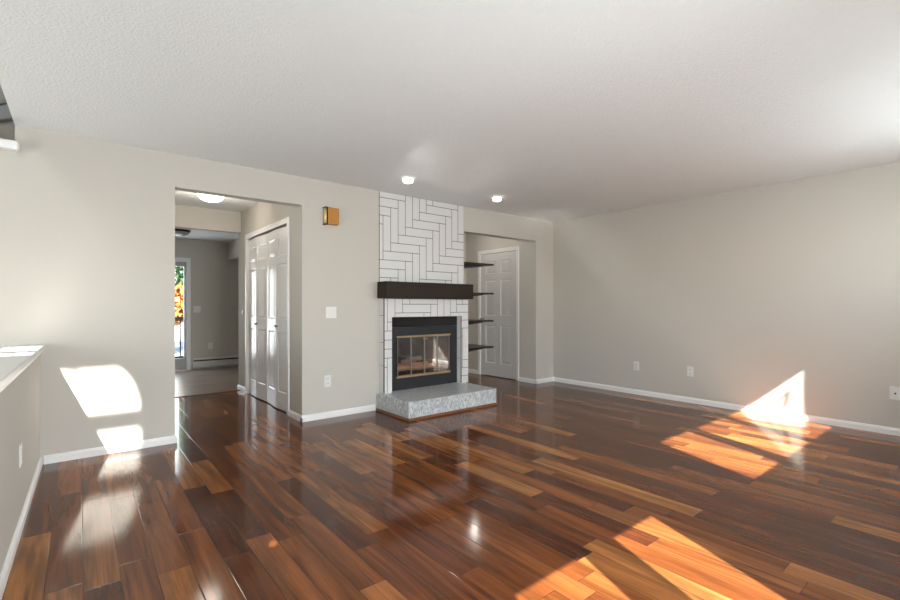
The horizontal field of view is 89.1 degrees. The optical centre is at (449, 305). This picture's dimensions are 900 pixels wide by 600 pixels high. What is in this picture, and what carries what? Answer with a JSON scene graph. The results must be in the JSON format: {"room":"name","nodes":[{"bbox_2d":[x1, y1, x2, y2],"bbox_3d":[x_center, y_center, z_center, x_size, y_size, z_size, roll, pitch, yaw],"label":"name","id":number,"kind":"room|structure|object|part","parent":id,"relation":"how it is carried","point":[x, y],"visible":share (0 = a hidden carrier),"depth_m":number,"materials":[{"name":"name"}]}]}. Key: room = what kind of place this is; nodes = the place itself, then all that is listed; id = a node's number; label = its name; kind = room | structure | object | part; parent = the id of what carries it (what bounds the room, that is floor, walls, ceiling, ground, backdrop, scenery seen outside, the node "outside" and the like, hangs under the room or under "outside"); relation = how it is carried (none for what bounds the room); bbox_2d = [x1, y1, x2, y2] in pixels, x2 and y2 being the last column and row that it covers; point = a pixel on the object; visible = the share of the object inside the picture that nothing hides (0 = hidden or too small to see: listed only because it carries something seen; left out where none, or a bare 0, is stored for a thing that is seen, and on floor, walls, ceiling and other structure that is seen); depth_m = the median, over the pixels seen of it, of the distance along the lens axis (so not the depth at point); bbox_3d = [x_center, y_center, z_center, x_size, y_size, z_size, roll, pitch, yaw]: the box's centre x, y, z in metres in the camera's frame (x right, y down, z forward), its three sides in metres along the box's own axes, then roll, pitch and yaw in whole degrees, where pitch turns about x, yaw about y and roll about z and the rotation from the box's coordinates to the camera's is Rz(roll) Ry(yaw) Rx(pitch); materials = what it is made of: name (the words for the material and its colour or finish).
{"room":"living room","nodes":[
{"label":"living room","id":0,"kind":"room"},
{"bbox_2d":[0,85,14,140],"bbox_3d":[-5.244,-2.760,3.909,2.745,3.360,0.120,0,0,-39],"label":"wall","id":1,"kind":"structure","parent":0,"point":[7,128],"depth_m":4.52,"materials":[{"name":"beige paint"}]},
{"bbox_2d":[0,100,12,121],"bbox_3d":[-4.910,-1.584,4.051,1.882,1.030,0.080,0,0,-39],"label":"trim","id":2,"kind":"structure","parent":1,"relation":"attached to","point":[5,115],"depth_m":4.47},
{"bbox_2d":[0,344,44,572],"bbox_3d":[-1.537,0.779,1.369,0.198,1.002,4.900,0,0,-38],"label":"wall","id":3,"kind":"structure","parent":0,"point":[19,364],"depth_m":2.28,"materials":[{"name":"beige paint"}]},
{"bbox_2d":[19,442,21,467],"bbox_3d":[-2.237,0.775,2.383,0.010,0.118,0.074,0,0,-38],"label":"wall outlet","id":4,"kind":"object","parent":3,"relation":"attached to","point":[20,444],"visible":1,"depth_m":2.36,"materials":[{"name":"white plastic"}]},
{"bbox_3d":[-1.534,0.335,1.371,0.170,0.040,4.900,0,0,-38],"label":"cap molding","id":5,"kind":"part","parent":3,"relation":"part of","materials":[{"name":"white paint"}]},
{"bbox_2d":[0,456,42,599],"bbox_3d":[-1.476,1.128,1.417,0.018,0.064,4.900,0,0,-38],"label":"baseboard","id":6,"kind":"structure","parent":3,"relation":"attached to","point":[5,571],"depth_m":2.24,"materials":[{"name":"white paint"}]},
{"bbox_2d":[175,238,238,369],"bbox_3d":[-4.643,-0.040,8.416,2.800,2.500,0.120,0,0,-39],"label":"wall","id":7,"kind":"structure","parent":0,"point":[214,277],"depth_m":8.50,"materials":[{"name":"beige paint"}]},
{"bbox_2d":[175,257,190,369],"bbox_3d":[-5.059,0.145,8.032,0.870,2.030,0.081,0,0,-39],"label":"door","id":8,"kind":"structure","parent":7,"relation":"in","point":[184,363],"depth_m":8.24,"materials":[{"name":"white paint"}]},
{"bbox_3d":[-5.064,0.177,8.051,0.745,1.945,0.045,0,0,-39],"label":"frame","id":9,"kind":"part","parent":8,"relation":"part of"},
{"bbox_2d":[193,306,200,312],"bbox_3d":[-4.620,0.060,8.349,0.116,0.118,0.013,0,0,-39],"label":"light switch","id":10,"kind":"object","parent":7,"relation":"attached to","point":[196,309],"visible":1,"depth_m":8.34,"materials":[{"name":"white plastic"}]},
{"bbox_2d":[208,343,212,348],"bbox_3d":[-4.450,0.740,8.489,0.074,0.118,0.010,0,0,-39],"label":"wall outlet","id":11,"kind":"object","parent":7,"relation":"attached to","point":[210,345],"visible":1,"depth_m":8.49,"materials":[{"name":"white plastic"}]},
{"bbox_2d":[192,355,238,369],"bbox_3d":[-4.157,1.053,8.690,1.308,0.214,0.066,0,0,-39],"label":"baseboard heater","id":12,"kind":"object","parent":7,"relation":"attached to","point":[222,360],"visible":0.56,"depth_m":8.49,"materials":[{"name":"metal"}]},
{"bbox_2d":[175,228,238,242],"bbox_3d":[-3.792,-1.248,7.368,2.560,0.085,2.580,0,0,-39],"label":"ceiling","id":13,"kind":"structure","parent":0,"point":[202,235],"depth_m":7.92,"materials":[{"name":"paint"}]},
{"bbox_2d":[175,229,189,235],"bbox_3d":[-4.300,-1.160,7.264,0.310,0.090,0.310,0,0,-39],"label":"flush light","id":14,"kind":"object","parent":13,"relation":"attached to","point":[178,232],"visible":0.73,"depth_m":7.19,"materials":[{"name":"white glass"}]},
{"bbox_3d":[-4.300,-1.145,7.264,0.280,0.060,0.280,0,0,-39],"label":"lamp shade","id":15,"kind":"part","parent":14,"relation":"part of","materials":[{"name":"white glass"}]},
{"bbox_2d":[228,238,238,260],"bbox_3d":[-3.101,-1.038,7.929,0.780,0.335,2.580,0,0,-39],"label":"wall cabinet","id":16,"kind":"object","parent":13,"relation":"attached to","point":[233,246],"depth_m":8.38,"materials":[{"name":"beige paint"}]},
{"bbox_2d":[175,204,240,233],"bbox_3d":[-2.941,-0.040,6.320,2.800,2.500,0.120,0,0,-39],"label":"wall","id":17,"kind":"structure","parent":0,"point":[186,217],"depth_m":6.03,"materials":[{"name":"beige paint"}]},
{"bbox_2d":[239,202,297,412],"bbox_3d":[-2.216,-0.040,5.555,0.099,2.500,2.220,0,0,-39],"label":"wall","id":18,"kind":"structure","parent":0,"point":[260,215],"depth_m":5.16,"materials":[{"name":"beige paint"}]},
{"bbox_2d":[237,384,244,392],"bbox_3d":[-2.846,1.128,6.242,0.014,0.064,0.388,0,0,-39],"label":"baseboard","id":19,"kind":"structure","parent":18,"relation":"attached to","point":[239,387],"depth_m":6.24,"materials":[{"name":"white paint"}]},
{"bbox_2d":[249,234,266,401],"bbox_3d":[-2.438,0.141,5.761,0.084,2.013,0.749,0,0,-39],"label":"door","id":20,"kind":"structure","parent":18,"relation":"in","point":[257,245],"depth_m":5.71,"materials":[{"name":"white paint"}]},
{"bbox_2d":[245,217,289,415],"bbox_3d":[-2.174,0.107,5.491,0.116,2.105,1.626,0,0,-39],"label":"door frame","id":21,"kind":"structure","parent":18,"relation":"attached to","point":[287,219],"depth_m":5.44,"materials":[{"name":"white paint"}]},
{"bbox_2d":[267,226,286,411],"bbox_3d":[-1.962,0.141,5.175,0.084,2.013,0.749,0,0,-39],"label":"door","id":22,"kind":"structure","parent":18,"relation":"in","point":[276,239],"depth_m":5.14,"materials":[{"name":"white paint"}]},
{"bbox_2d":[0,125,552,463],"bbox_3d":[-1.809,0.645,4.379,8.910,3.870,0.120,0,0,-39],"label":"wall","id":23,"kind":"structure","parent":0,"point":[87,225],"depth_m":3.70,"materials":[{"name":"beige paint"}]},
{"bbox_2d":[0,138,19,152],"bbox_3d":[-4.127,-1.127,2.458,2.650,0.062,0.220,0,0,-39],"label":"ledge","id":24,"kind":"object","parent":23,"relation":"attached to","point":[5,144],"visible":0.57,"depth_m":3.19,"materials":[{"name":"white paint"}]},
{"bbox_2d":[44,435,176,464],"bbox_3d":[-2.684,1.128,3.660,0.846,0.064,0.134,0,0,-39],"label":"baseboard","id":25,"kind":"structure","parent":23,"relation":"attached to","point":[97,451],"depth_m":3.58,"materials":[{"name":"white paint"}]},
{"bbox_2d":[324,375,330,386],"bbox_3d":[-1.268,0.778,4.735,0.074,0.118,0.010,0,0,-39],"label":"wall outlet","id":26,"kind":"object","parent":23,"relation":"attached to","point":[327,379],"visible":1,"depth_m":4.73,"materials":[{"name":"white plastic"}]},
{"bbox_2d":[323,206,338,225],"bbox_3d":[-1.232,-0.925,4.730,0.154,0.181,0.062,0,0,-39],"label":"door chime","id":27,"kind":"object","parent":23,"relation":"attached to","point":[331,215],"visible":1,"depth_m":4.70,"materials":[{"name":"orange wood"}]},
{"bbox_2d":[326,307,335,317],"bbox_3d":[-1.236,0.068,4.759,0.116,0.118,0.013,0,0,-39],"label":"light switch","id":28,"kind":"object","parent":23,"relation":"attached to","point":[330,311],"visible":1,"depth_m":4.76,"materials":[{"name":"white plastic"}]},
{"bbox_2d":[289,404,375,421],"bbox_3d":[-1.266,1.128,4.952,0.843,0.064,0.354,0,0,-39],"label":"baseboard","id":29,"kind":"structure","parent":23,"relation":"attached to","point":[311,417],"depth_m":4.76,"materials":[{"name":"white paint"}]},
{"bbox_2d":[519,377,552,383],"bbox_3d":[1.333,1.128,7.056,0.416,0.064,0.344,0,0,-39],"label":"baseboard","id":30,"kind":"structure","parent":23,"relation":"attached to","point":[550,379],"depth_m":6.92,"materials":[{"name":"white paint"}]},
{"bbox_2d":[0,0,899,221],"bbox_3d":[-0.719,-1.350,5.213,6.165,0.120,10.040,0,0,-39],"label":"ceiling","id":31,"kind":"structure","parent":0,"point":[561,110],"depth_m":2.75,"materials":[{"name":"paint"}]},
{"bbox_2d":[197,193,223,201],"bbox_3d":[-2.720,-1.238,5.198,0.304,0.104,0.304,0,0,-39],"label":"dome light","id":32,"kind":"object","parent":31,"relation":"attached to","point":[209,198],"visible":0.56,"depth_m":5.13,"materials":[{"name":"white glass"}]},
{"bbox_2d":[400,176,415,183],"bbox_3d":[-0.424,-1.264,4.606,0.164,0.052,0.164,0,0,-39],"label":"recessed light","id":33,"kind":"object","parent":31,"relation":"in","point":[406,179],"visible":1,"depth_m":4.57,"materials":[{"name":"white paint"}]},
{"bbox_2d":[490,195,503,201],"bbox_3d":[0.557,-1.264,5.408,0.164,0.052,0.164,0,0,-39],"label":"recessed light","id":34,"kind":"object","parent":31,"relation":"in","point":[496,198],"visible":1,"depth_m":5.37,"materials":[{"name":"white"}]},
{"bbox_2d":[2,366,899,599],"bbox_3d":[-0.744,1.220,5.192,6.230,0.120,10.040,0,0,-39],"label":"floor","id":35,"kind":"structure","parent":0,"point":[553,490],"depth_m":2.63,"materials":[{"name":"brown wood"}]},
{"bbox_2d":[175,390,239,397],"bbox_3d":[-3.309,1.156,5.950,1.099,0.008,0.050,0,0,-39],"label":"threshold","id":36,"kind":"object","parent":35,"relation":"on","point":[230,390],"visible":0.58,"depth_m":6.02,"materials":[{"name":"brown wood"}]},
{"bbox_2d":[376,191,496,421],"bbox_3d":[-0.271,-0.064,5.423,1.291,2.448,1.138,0,0,-39],"label":"fireplace","id":37,"kind":"object","parent":35,"relation":"on","point":[421,240],"depth_m":5.39,"materials":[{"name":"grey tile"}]},
{"bbox_3d":[-0.729,0.442,5.047,0.008,1.050,0.008,0,0,-39],"label":"edge trim","id":38,"kind":"part","parent":37,"relation":"part of","materials":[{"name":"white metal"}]},
{"bbox_3d":[-0.530,0.586,5.295,0.190,0.445,0.010,0,0,-39],"label":"glass door","id":39,"kind":"part","parent":37,"relation":"part of","materials":[{"name":"clear glass"}]},
{"bbox_2d":[398,361,428,365],"bbox_3d":[-0.487,0.742,5.693,0.512,0.084,0.092,0,0,-39],"label":"log","id":40,"kind":"object","parent":37,"relation":"on","point":[422,362],"visible":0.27,"depth_m":5.71,"materials":[{"name":"brown wood"}]},
{"bbox_3d":[-0.458,0.806,5.657,0.540,0.077,0.291,0,0,-39],"label":"fire grate","id":41,"kind":"part","parent":37,"relation":"part of","materials":[{"name":"metal"}]},
{"bbox_2d":[398,363,435,371],"bbox_3d":[-0.423,0.749,5.598,0.609,0.080,0.077,0,0,-38],"label":"log","id":42,"kind":"object","parent":37,"relation":"on","point":[428,365],"visible":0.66,"depth_m":5.58,"materials":[{"name":"brown wood"}]},
{"bbox_2d":[400,355,421,364],"bbox_3d":[-0.477,0.666,5.633,0.070,0.083,0.344,0,0,36],"label":"log","id":43,"kind":"object","parent":42,"relation":"on","point":[415,358],"visible":0.91,"depth_m":5.61,"materials":[{"name":"brown wood"}]},
{"bbox_2d":[398,349,415,355],"bbox_3d":[-0.560,0.566,5.569,0.306,0.113,0.052,0,0,-33],"label":"log","id":44,"kind":"object","parent":43,"relation":"on","point":[399,350],"visible":0.56,"depth_m":5.56,"materials":[{"name":"brown wood"}]},
{"bbox_3d":[-0.381,0.586,5.416,0.190,0.445,0.010,0,0,-39],"label":"glass door","id":45,"kind":"part","parent":37,"relation":"part of","materials":[{"name":"clear glass"}]},
{"bbox_2d":[377,281,472,298],"bbox_3d":[-0.258,-0.177,5.415,1.265,0.185,0.200,0,0,-39],"label":"mantel shelf","id":46,"kind":"object","parent":37,"relation":"attached to","point":[385,289],"visible":0.92,"depth_m":5.24,"materials":[{"name":"brown wood"}]},
{"bbox_3d":[-0.232,0.586,5.537,0.190,0.445,0.010,0,0,-39],"label":"glass door","id":47,"kind":"part","parent":37,"relation":"part of","materials":[{"name":"clear glass"}]},
{"bbox_3d":[-0.132,1.147,5.223,1.254,0.026,0.652,0,0,-39],"label":"hearth trim","id":48,"kind":"part","parent":37,"relation":"part of","materials":[{"name":"brown wood"}]},
{"bbox_3d":[-0.082,0.586,5.659,0.190,0.445,0.010,0,0,-39],"label":"glass door","id":49,"kind":"part","parent":37,"relation":"part of","materials":[{"name":"clear glass"}]},
{"bbox_3d":[0.139,0.546,5.752,0.008,0.842,0.008,0,0,-39],"label":"edge trim","id":50,"kind":"part","parent":37,"relation":"part of","materials":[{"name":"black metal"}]},
{"bbox_2d":[464,233,465,283],"bbox_3d":[-0.146,-0.040,7.764,2.060,2.500,0.120,0,0,-39],"label":"wall","id":51,"kind":"structure","parent":0,"point":[464,233],"depth_m":8.02,"materials":[{"name":"beige paint"}]},
{"bbox_2d":[468,369,477,373],"bbox_3d":[-0.167,1.128,7.471,1.418,0.064,0.310,0,0,-39],"label":"baseboard","id":52,"kind":"structure","parent":51,"relation":"attached to","point":[469,370],"depth_m":7.89,"materials":[{"name":"white paint"}]},
{"bbox_2d":[466,233,529,377],"bbox_3d":[0.949,-0.040,7.635,0.522,2.500,1.460,0,0,-39],"label":"wall","id":53,"kind":"structure","parent":0,"point":[474,243],"depth_m":7.25,"materials":[{"name":"beige paint"}]},
{"bbox_2d":[480,251,515,379],"bbox_3d":[0.771,0.143,7.419,0.105,2.010,0.822,0,0,-39],"label":"door","id":54,"kind":"structure","parent":53,"relation":"in","point":[499,279],"depth_m":7.42,"materials":[{"name":"white paint"}]},
{"bbox_2d":[478,246,518,380],"bbox_3d":[0.810,0.117,7.459,0.116,2.086,0.934,0,0,-39],"label":"door frame","id":55,"kind":"structure","parent":53,"relation":"attached to","point":[516,248],"depth_m":7.21,"materials":[{"name":"white paint"}]},
{"bbox_2d":[553,162,899,428],"bbox_3d":[3.216,-0.040,5.161,0.120,2.500,5.000,0,0,-39],"label":"wall","id":56,"kind":"structure","parent":0,"point":[783,296],"depth_m":5.00,"materials":[{"name":"beige paint"}]},
{"bbox_2d":[634,361,638,370],"bbox_3d":[2.447,0.788,6.005,0.010,0.118,0.074,0,0,-39],"label":"wall outlet","id":57,"kind":"object","parent":56,"relation":"attached to","point":[636,364],"visible":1,"depth_m":6.00,"materials":[{"name":"white plastic"}]},
{"bbox_2d":[687,366,693,376],"bbox_3d":[2.879,0.785,5.474,0.010,0.118,0.074,0,0,-39],"label":"wall outlet","id":58,"kind":"object","parent":56,"relation":"attached to","point":[690,370],"visible":1,"depth_m":5.47,"materials":[{"name":"white plastic"}]},
{"bbox_2d":[553,377,899,435],"bbox_3d":[3.133,1.128,5.158,0.014,0.064,4.900,0,0,-39],"label":"baseboard","id":59,"kind":"structure","parent":56,"relation":"attached to","point":[815,419],"depth_m":4.99,"materials":[{"name":"white paint"}]},
{"bbox_2d":[890,386,899,399],"bbox_3d":[4.003,0.782,4.080,0.021,0.118,0.116,0,0,-39],"label":"cable plate","id":60,"kind":"object","parent":56,"relation":"attached to","point":[894,391],"visible":1,"depth_m":4.10,"materials":[{"name":"white plastic"}]},
{"bbox_3d":[-0.401,-0.040,6.539,0.120,2.500,1.460,0,0,-39],"label":"wall","id":61,"kind":"structure","parent":0,"visible":0},
{"bbox_2d":[464,262,493,267],"bbox_3d":[0.190,-0.543,6.350,0.560,0.067,0.620,0,0,-39],"label":"floating shelf","id":62,"kind":"object","parent":61,"relation":"attached to","point":[466,264],"visible":0.5,"depth_m":6.13,"materials":[{"name":"brown wood"}]},
{"bbox_2d":[468,344,493,351],"bbox_3d":[0.190,0.587,6.350,0.560,0.067,0.620,0,0,-39],"label":"floating shelf","id":63,"kind":"object","parent":61,"relation":"attached to","point":[471,347],"visible":0.29,"depth_m":6.22,"materials":[{"name":"brown wood"}]},
{"bbox_2d":[468,319,493,324],"bbox_3d":[0.190,0.227,6.350,0.560,0.067,0.620,0,0,-39],"label":"floating shelf","id":64,"kind":"object","parent":61,"relation":"attached to","point":[470,321],"visible":0.29,"depth_m":6.15,"materials":[{"name":"brown wood"}]},
{"bbox_2d":[473,292,493,295],"bbox_3d":[0.190,-0.146,6.350,0.560,0.067,0.620,0,0,-39],"label":"floating shelf","id":65,"kind":"object","parent":61,"relation":"attached to","point":[474,293],"visible":0.24,"depth_m":6.19,"materials":[{"name":"brown wood"}]},
{"label":"outside","id":66,"kind":"structure","parent":0,"visible":0},
{"bbox_3d":[-5.491,1.260,9.144,6.000,0.120,2.080,0,0,-39],"label":"deck","id":67,"kind":"object","parent":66,"visible":0},
{"bbox_2d":[175,317,183,357],"bbox_3d":[-6.052,0.720,9.835,5.800,0.960,0.100,0,0,-39],"label":"deck railing","id":68,"kind":"object","parent":67,"relation":"on","point":[180,319],"visible":0.02,"depth_m":9.96,"materials":[{"name":"grey wood"}]},
{"bbox_3d":[-6.052,0.280,9.835,5.800,0.080,0.100,0,0,-39],"label":"rail","id":69,"kind":"part","parent":68,"relation":"part of","materials":[{"name":"grey wood"}]},
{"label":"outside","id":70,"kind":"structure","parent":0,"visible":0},
{"bbox_2d":[175,323,183,355],"bbox_3d":[-22.564,2.060,27.794,60.000,0.200,48.400,0,0,-39],"label":"ground","id":71,"kind":"structure","parent":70,"point":[177,328],"depth_m":25.97,"materials":[{"name":"white snow"}]},
{"bbox_2d":[175,281,183,325],"bbox_3d":[-9.000,0.592,14.309,2.575,2.774,2.603,0,0,-39],"label":"tree","id":72,"kind":"object","parent":71,"relation":"on","point":[179,289],"visible":0.12,"depth_m":13.89,"materials":[{"name":"orange plant"}]},
{"bbox_2d":[175,266,183,285],"bbox_3d":[-11.303,-1.785,17.241,4.931,7.504,4.947,0,0,-39],"label":"tree","id":73,"kind":"object","parent":71,"relation":"on","point":[180,276],"visible":0.03,"depth_m":17.40,"materials":[{"name":"green plant"}]}
]}

